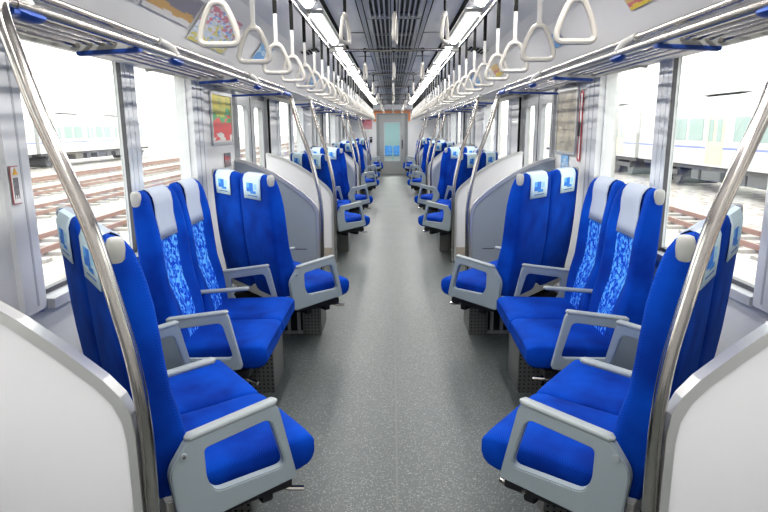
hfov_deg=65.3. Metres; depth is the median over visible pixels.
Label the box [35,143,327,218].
railway track
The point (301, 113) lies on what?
window
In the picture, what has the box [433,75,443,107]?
strap
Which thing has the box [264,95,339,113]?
luggage rack
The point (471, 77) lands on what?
panel
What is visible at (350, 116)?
luggage rack
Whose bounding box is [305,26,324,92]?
strap
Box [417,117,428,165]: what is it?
pole
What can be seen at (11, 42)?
pole
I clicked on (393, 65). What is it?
strap
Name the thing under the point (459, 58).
strap
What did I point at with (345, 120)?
window
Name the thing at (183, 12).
poster
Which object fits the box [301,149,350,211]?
seat
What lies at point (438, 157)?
partition panel
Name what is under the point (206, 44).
strap
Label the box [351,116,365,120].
luggage rack
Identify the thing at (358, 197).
seat cushion
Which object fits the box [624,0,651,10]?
poster
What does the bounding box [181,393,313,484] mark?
seat cushion
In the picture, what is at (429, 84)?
strap
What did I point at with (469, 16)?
ceiling light
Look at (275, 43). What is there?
strap
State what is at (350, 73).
rail
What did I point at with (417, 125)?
notice
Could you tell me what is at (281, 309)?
seat cushion
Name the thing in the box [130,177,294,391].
seat
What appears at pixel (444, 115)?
pole
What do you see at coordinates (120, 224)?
railway track
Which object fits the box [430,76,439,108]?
strap
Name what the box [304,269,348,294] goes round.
seat cushion
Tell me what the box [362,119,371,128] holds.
poster
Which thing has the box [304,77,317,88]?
panel
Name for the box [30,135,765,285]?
ground
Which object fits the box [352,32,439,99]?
trim
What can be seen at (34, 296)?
window
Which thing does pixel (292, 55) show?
strap
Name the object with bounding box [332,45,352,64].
ceiling light
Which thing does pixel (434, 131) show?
pole
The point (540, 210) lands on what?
seat
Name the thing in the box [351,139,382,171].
seat
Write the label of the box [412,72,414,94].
strap
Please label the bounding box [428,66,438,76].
diffuser
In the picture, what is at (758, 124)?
pole
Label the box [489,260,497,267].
seat cushion
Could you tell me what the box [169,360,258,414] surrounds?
seat cushion
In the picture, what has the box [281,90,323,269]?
pole
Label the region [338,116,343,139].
door
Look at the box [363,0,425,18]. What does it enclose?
ceiling vent
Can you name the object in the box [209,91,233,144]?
poster
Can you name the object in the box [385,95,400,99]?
ceiling vent
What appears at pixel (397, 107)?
trim
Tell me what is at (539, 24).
strap
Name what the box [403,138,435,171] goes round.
seat
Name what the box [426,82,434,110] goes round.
strap
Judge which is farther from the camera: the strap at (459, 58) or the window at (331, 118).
the window at (331, 118)
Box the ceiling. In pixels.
[20,0,767,115]
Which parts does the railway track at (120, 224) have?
rail, rail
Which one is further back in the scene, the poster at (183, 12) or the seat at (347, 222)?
the seat at (347, 222)
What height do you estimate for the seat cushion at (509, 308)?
0.133 m
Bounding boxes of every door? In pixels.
[231,90,270,168]
[311,110,323,146]
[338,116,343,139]
[376,113,407,173]
[442,115,447,139]
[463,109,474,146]
[517,87,557,166]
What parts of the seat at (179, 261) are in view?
grab handle, backrest, backrest, armrest, armrest, seat frame, armrest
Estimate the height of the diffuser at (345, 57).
0.038 m
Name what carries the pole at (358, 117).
on the floor
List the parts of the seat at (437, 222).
armrest, seat frame, backrest, backrest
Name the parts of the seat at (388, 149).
backrest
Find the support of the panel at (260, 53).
attached to the ceiling
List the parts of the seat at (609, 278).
armrest, seat frame, armrest, backrest, armrest, backrest, grab handle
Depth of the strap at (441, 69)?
7.34 m
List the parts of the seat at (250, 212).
backrest, plate, backrest, grab handle, armrest, seat frame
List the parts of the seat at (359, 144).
backrest, armrest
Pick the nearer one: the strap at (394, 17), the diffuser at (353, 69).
the strap at (394, 17)
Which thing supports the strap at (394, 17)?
hanging from the rail
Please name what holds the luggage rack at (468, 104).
attached to the wall at (740, 320)
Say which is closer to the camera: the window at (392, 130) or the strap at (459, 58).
the strap at (459, 58)
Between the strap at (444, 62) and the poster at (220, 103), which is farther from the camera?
the strap at (444, 62)
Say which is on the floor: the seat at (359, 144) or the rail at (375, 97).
the seat at (359, 144)
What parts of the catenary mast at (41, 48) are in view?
post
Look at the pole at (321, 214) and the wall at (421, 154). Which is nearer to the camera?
the pole at (321, 214)
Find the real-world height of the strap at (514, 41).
0.470 m
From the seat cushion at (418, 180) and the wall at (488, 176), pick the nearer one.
the wall at (488, 176)
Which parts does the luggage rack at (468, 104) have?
rail, bracket arm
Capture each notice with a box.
[224,152,230,166]
[414,122,427,132]
[560,155,568,167]
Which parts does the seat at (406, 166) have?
armrest, backrest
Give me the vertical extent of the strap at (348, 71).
0.470 m
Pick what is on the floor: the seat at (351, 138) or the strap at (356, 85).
the seat at (351, 138)
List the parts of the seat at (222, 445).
grab handle, backrest, grab handle, backrest, plate, armrest, armrest, armrest, seat frame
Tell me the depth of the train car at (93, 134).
49.01 m
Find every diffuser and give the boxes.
[300,0,313,7]
[336,48,350,64]
[348,66,358,77]
[356,78,363,85]
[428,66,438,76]
[436,47,451,64]
[475,0,487,6]
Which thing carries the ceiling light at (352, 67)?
attached to the ceiling
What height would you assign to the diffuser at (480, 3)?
0.038 m
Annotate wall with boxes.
[0,84,350,354]
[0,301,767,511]
[234,157,554,268]
[265,151,522,260]
[313,143,474,193]
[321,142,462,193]
[339,138,446,167]
[350,110,435,161]
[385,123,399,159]
[417,138,442,170]
[435,81,767,357]
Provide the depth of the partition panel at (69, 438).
1.46 m
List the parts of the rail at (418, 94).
rail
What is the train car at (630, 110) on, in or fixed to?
on the ground
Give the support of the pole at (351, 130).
on the floor
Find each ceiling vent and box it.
[299,46,319,55]
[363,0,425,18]
[367,17,420,57]
[376,57,410,76]
[381,76,405,87]
[383,87,402,93]
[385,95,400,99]
[468,44,488,53]
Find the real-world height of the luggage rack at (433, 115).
0.101 m
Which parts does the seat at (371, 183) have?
backrest, seat frame, armrest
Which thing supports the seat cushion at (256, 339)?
on the seat at (179, 261)
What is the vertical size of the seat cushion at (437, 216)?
0.133 m
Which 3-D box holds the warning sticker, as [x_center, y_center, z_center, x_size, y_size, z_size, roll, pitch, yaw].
[-1.277,-0.246,2.077,0.006,0.132,0.045,0,12,1]
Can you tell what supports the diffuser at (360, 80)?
attached to the ceiling light at (359, 79)
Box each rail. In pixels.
[288,0,372,103]
[329,42,458,52]
[347,67,439,75]
[358,82,428,87]
[365,91,420,95]
[369,97,416,100]
[373,101,412,104]
[413,0,497,103]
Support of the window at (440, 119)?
in the wall at (740, 320)
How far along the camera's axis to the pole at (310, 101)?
6.31 m
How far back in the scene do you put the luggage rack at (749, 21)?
2.01 m
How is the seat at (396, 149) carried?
on the floor
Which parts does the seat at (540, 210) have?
seat frame, armrest, grab handle, backrest, plate, backrest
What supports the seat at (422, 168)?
on the floor
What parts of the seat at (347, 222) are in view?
backrest, backrest, seat frame, armrest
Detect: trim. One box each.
[319,0,468,102]
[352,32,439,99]
[373,102,412,110]
[374,111,409,120]
[393,196,397,511]
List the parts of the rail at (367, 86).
rail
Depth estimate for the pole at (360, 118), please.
16.07 m
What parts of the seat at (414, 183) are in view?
armrest, seat frame, backrest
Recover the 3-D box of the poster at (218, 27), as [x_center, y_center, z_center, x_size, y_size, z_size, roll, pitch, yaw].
[-0.955,-1.290,3.425,0.139,0.178,0.706,0,12,1]
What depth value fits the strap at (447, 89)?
6.35 m
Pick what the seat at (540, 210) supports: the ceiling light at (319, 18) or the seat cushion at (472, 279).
the seat cushion at (472, 279)
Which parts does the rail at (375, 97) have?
rail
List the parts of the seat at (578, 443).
seat frame, armrest, armrest, armrest, plate, backrest, grab handle, backrest, grab handle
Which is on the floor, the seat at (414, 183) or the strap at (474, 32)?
the seat at (414, 183)
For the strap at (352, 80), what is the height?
0.470 m
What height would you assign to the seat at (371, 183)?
1.162 m
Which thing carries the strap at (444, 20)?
hanging from the rail
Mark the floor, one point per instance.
(454, 385)
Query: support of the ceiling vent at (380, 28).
in the ceiling
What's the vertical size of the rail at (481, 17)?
0.065 m
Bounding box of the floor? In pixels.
[255,174,539,511]
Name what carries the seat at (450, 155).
on the floor
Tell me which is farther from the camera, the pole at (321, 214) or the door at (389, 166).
the door at (389, 166)
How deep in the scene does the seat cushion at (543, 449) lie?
1.92 m
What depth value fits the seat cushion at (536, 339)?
2.82 m
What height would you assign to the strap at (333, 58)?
0.470 m
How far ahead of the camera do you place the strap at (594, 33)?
1.95 m
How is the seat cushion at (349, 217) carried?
on the seat at (347, 222)
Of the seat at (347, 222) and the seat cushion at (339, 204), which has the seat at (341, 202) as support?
the seat cushion at (339, 204)
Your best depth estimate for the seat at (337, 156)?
8.60 m
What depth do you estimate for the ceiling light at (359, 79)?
9.30 m
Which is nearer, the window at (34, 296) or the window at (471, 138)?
the window at (34, 296)
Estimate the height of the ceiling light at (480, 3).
0.052 m
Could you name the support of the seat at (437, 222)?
on the floor
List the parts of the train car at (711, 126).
door glass, door, door glass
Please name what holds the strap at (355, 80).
attached to the rail at (295, 5)
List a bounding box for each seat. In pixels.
[56,205,313,511]
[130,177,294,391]
[212,168,348,333]
[290,152,369,251]
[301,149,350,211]
[310,147,372,213]
[332,143,378,194]
[339,141,379,190]
[351,138,382,164]
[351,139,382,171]
[385,146,391,159]
[393,146,399,159]
[403,138,428,164]
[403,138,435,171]
[407,140,447,190]
[407,142,454,194]
[414,146,477,213]
[418,151,497,250]
[436,148,486,211]
[441,167,578,333]
[481,203,743,511]
[496,175,664,391]
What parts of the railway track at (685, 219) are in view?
rail, rail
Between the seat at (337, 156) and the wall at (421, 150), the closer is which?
the seat at (337, 156)
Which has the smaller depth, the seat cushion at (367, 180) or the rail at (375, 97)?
the seat cushion at (367, 180)
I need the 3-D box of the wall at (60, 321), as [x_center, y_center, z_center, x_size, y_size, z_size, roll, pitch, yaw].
[-1.250,-1.386,9.139,0.090,1.775,20.420,0,12,1]
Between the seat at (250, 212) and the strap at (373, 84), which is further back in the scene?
the strap at (373, 84)
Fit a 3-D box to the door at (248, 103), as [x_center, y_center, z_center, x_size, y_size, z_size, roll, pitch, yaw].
[-1.260,-0.697,5.830,0.084,1.800,1.400,0,12,1]
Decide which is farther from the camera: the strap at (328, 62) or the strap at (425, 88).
the strap at (425, 88)
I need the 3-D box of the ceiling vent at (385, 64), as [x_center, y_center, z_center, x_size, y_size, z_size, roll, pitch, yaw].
[0.121,-2.431,7.733,0.380,0.038,2.340,0,12,1]
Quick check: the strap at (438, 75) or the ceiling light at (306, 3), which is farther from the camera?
the strap at (438, 75)
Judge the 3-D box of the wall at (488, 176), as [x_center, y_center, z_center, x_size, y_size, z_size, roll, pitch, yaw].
[0.107,-0.508,6.383,2.704,1.185,0.038,0,12,1]
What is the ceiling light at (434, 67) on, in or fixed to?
attached to the ceiling
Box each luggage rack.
[10,0,285,96]
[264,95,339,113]
[320,110,357,118]
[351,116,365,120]
[428,110,457,117]
[447,94,524,112]
[503,0,767,94]
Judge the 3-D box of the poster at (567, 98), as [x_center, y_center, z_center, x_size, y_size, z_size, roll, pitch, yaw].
[1.420,-1.050,4.670,0.012,0.500,0.550,0,12,1]
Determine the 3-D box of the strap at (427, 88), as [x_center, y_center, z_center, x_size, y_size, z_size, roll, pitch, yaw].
[0.745,-2.692,10.255,0.149,0.470,0.043,1,12,4]
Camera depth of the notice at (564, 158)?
4.72 m
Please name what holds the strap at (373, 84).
hanging from the rail at (350, 73)
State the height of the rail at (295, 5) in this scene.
0.065 m
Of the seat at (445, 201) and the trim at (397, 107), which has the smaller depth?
the seat at (445, 201)
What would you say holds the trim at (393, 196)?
attached to the floor
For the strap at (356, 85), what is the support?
attached to the rail at (295, 5)
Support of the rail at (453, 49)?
attached to the ceiling
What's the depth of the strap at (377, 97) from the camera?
10.13 m
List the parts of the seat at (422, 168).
armrest, backrest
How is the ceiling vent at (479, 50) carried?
in the ceiling
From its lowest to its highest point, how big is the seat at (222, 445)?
1.162 m
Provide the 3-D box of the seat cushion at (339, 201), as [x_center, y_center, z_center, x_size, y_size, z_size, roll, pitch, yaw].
[-0.691,-0.697,8.277,0.448,0.133,0.422,0,12,1]
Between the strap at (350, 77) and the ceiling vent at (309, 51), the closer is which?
the ceiling vent at (309, 51)
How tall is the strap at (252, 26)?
0.470 m
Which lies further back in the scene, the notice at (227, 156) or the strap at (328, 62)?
the strap at (328, 62)
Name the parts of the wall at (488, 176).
kick plate, kick plate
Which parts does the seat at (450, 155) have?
armrest, seat frame, backrest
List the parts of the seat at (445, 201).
armrest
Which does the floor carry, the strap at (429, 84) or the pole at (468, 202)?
the pole at (468, 202)
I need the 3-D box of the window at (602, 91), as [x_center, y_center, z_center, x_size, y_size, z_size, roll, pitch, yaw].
[1.439,-0.508,3.113,0.120,1.005,2.260,0,12,1]
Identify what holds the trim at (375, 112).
attached to the wall at (413, 137)
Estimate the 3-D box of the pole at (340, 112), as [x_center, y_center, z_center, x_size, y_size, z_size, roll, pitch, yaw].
[-0.586,-1.513,9.856,0.273,1.718,0.372,0,12,1]
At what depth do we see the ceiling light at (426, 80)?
9.40 m
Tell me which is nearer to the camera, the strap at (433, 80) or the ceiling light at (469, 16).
the ceiling light at (469, 16)
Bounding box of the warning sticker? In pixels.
[8,166,21,204]
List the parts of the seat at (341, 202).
armrest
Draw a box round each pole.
[0,0,159,511]
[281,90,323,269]
[309,100,338,262]
[339,111,356,193]
[346,113,360,193]
[358,117,368,170]
[360,118,370,170]
[416,117,425,170]
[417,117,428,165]
[426,112,440,193]
[430,109,447,193]
[450,99,478,262]
[465,89,505,269]
[641,79,767,511]
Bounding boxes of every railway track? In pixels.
[31,143,296,184]
[33,145,296,198]
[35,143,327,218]
[38,208,127,262]
[667,206,760,260]
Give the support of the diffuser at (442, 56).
attached to the ceiling light at (442, 56)
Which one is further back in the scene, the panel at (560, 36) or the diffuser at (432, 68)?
the diffuser at (432, 68)
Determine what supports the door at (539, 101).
in the wall at (740, 320)
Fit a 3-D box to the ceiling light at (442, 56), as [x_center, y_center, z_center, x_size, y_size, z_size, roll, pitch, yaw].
[0.625,-2.098,6.268,0.110,0.052,1.350,0,12,1]
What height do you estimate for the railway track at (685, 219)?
0.190 m
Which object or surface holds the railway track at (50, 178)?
on the ground
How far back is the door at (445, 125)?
15.57 m
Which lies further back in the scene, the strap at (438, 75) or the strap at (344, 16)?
the strap at (438, 75)
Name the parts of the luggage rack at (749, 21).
guard rail, bracket arm, guard rail, bracket arm, slat rod, slat rod, plate, guard rail, bracket arm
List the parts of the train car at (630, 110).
door, door glass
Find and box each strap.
[197,0,240,47]
[236,0,271,63]
[262,0,291,74]
[281,1,305,82]
[295,13,316,87]
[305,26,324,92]
[314,36,331,95]
[321,45,336,98]
[327,55,341,101]
[332,58,345,103]
[337,63,348,105]
[339,0,350,45]
[340,67,351,106]
[344,71,353,108]
[347,77,356,109]
[350,80,358,110]
[352,80,359,111]
[354,85,361,112]
[356,88,362,112]
[357,89,364,113]
[363,48,367,80]
[372,72,374,94]
[376,87,379,102]
[392,0,397,44]
[392,48,395,80]
[392,81,394,94]
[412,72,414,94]
[420,47,424,79]
[422,88,428,113]
[423,88,430,112]
[425,84,432,111]
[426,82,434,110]
[428,80,437,109]
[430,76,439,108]
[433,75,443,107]
[435,69,446,106]
[438,62,450,104]
[440,0,449,44]
[442,60,455,102]
[446,54,460,100]
[451,47,466,97]
[456,35,474,94]
[463,29,483,91]
[472,11,494,86]
[484,0,509,80]
[499,0,528,72]
[520,0,555,61]
[553,0,597,44]
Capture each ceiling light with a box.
[297,0,317,7]
[306,10,339,44]
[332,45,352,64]
[346,64,360,77]
[354,76,365,85]
[421,76,431,85]
[428,63,440,76]
[434,44,455,64]
[449,8,481,43]
[471,0,490,6]
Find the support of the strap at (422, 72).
hanging from the rail at (453, 49)
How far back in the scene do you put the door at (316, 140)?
10.76 m
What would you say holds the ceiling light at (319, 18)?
attached to the ceiling
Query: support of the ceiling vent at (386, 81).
in the ceiling
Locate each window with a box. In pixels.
[0,39,211,316]
[275,101,305,159]
[324,113,335,144]
[344,119,349,138]
[436,118,441,138]
[450,112,461,143]
[481,99,512,158]
[579,56,767,312]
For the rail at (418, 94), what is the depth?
12.46 m
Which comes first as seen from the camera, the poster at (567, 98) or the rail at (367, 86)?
the poster at (567, 98)
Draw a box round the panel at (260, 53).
[251,42,273,64]
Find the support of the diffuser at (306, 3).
attached to the ceiling light at (306, 3)
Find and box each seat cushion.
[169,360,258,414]
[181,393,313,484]
[185,319,281,368]
[215,297,294,332]
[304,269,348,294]
[338,199,350,203]
[338,203,348,211]
[344,212,369,227]
[354,194,372,204]
[365,178,378,185]
[407,178,421,185]
[414,194,432,204]
[418,212,443,226]
[436,199,450,202]
[441,268,486,294]
[481,393,617,485]
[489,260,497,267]
[496,296,576,333]
[510,318,609,368]
[536,359,630,415]
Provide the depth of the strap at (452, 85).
5.87 m
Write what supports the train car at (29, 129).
on the ground
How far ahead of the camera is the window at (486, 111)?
7.90 m
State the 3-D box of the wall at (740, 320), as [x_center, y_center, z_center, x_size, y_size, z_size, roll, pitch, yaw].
[1.540,-1.395,9.098,0.090,1.775,20.420,0,12,1]
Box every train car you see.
[23,109,150,166]
[23,113,36,157]
[544,99,655,173]
[638,83,767,189]
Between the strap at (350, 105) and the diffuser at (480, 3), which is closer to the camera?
the diffuser at (480, 3)
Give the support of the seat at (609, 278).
on the floor
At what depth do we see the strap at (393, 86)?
7.77 m
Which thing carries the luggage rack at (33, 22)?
attached to the wall at (60, 321)
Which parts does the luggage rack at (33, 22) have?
bracket arm, guard rail, plate, slat rod, slat rod, slat rod, bracket arm, guard rail, bracket arm, guard rail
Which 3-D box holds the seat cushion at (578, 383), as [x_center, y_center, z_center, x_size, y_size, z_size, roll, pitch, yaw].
[0.881,0.556,2.322,0.448,0.133,0.422,9,15,37]
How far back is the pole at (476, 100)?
6.29 m
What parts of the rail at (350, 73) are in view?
rail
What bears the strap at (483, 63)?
attached to the rail at (481, 17)
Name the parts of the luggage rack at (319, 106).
bracket arm, rail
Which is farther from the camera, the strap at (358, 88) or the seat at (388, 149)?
the seat at (388, 149)
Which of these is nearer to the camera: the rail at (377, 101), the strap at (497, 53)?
the strap at (497, 53)
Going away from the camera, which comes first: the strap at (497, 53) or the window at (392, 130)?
the strap at (497, 53)
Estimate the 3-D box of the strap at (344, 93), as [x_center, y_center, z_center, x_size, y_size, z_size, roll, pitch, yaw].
[-0.478,-1.962,6.849,0.149,0.470,0.043,-1,12,-4]
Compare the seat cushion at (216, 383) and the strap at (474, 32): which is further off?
the strap at (474, 32)
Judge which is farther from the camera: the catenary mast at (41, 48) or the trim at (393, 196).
the catenary mast at (41, 48)
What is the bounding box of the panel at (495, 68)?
[490,63,503,76]
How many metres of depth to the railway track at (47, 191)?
31.28 m
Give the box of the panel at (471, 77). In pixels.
[470,74,483,87]
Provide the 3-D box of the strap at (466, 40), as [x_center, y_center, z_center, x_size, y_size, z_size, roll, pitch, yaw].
[0.668,-1.551,4.875,0.149,0.470,0.043,1,12,6]
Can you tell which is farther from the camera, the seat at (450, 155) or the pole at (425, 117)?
the pole at (425, 117)
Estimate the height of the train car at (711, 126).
4.260 m
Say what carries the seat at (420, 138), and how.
on the floor
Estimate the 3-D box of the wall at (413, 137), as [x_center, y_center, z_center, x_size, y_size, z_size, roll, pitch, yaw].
[0.284,-3.824,19.080,2.900,2.400,0.080,0,12,1]
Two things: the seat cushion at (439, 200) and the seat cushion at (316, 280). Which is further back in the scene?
the seat cushion at (439, 200)
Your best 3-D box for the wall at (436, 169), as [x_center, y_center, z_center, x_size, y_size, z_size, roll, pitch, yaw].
[0.159,-1.287,10.051,2.704,1.185,0.038,0,12,1]
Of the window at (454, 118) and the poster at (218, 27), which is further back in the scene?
the window at (454, 118)
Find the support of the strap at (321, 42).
attached to the rail at (295, 5)
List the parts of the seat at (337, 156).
backrest, seat frame, armrest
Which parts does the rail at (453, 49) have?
rail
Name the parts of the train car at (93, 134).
door, door glass, door, door, door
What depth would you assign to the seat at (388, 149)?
24.73 m
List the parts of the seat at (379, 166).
backrest, armrest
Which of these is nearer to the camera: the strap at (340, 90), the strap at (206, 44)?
the strap at (206, 44)
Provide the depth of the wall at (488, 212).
5.13 m
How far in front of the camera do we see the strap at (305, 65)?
3.92 m
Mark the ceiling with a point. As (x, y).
(614, 19)
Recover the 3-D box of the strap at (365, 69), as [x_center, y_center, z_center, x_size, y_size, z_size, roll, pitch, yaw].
[-0.171,-1.748,5.459,0.043,0.287,0.149,-3,12,-14]
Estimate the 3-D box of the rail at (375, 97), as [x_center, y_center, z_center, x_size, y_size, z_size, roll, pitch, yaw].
[0.221,-3.889,14.814,1.214,0.102,0.042,0,12,1]
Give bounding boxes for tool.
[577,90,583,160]
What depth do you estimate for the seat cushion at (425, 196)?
8.84 m
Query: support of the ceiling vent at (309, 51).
in the ceiling
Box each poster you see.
[140,0,204,27]
[186,6,242,53]
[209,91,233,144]
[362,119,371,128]
[554,86,579,154]
[624,0,651,10]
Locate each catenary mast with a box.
[38,46,92,171]
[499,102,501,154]
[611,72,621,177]
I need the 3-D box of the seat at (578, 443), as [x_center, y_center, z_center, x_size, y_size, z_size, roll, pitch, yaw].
[0.776,0.408,2.096,0.644,1.162,0.971,9,15,37]
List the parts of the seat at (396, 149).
backrest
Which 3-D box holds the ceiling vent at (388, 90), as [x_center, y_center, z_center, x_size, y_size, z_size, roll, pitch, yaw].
[0.187,-3.427,12.428,0.380,0.038,2.340,0,12,1]
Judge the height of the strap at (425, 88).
0.470 m
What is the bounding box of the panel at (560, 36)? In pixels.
[551,34,562,47]

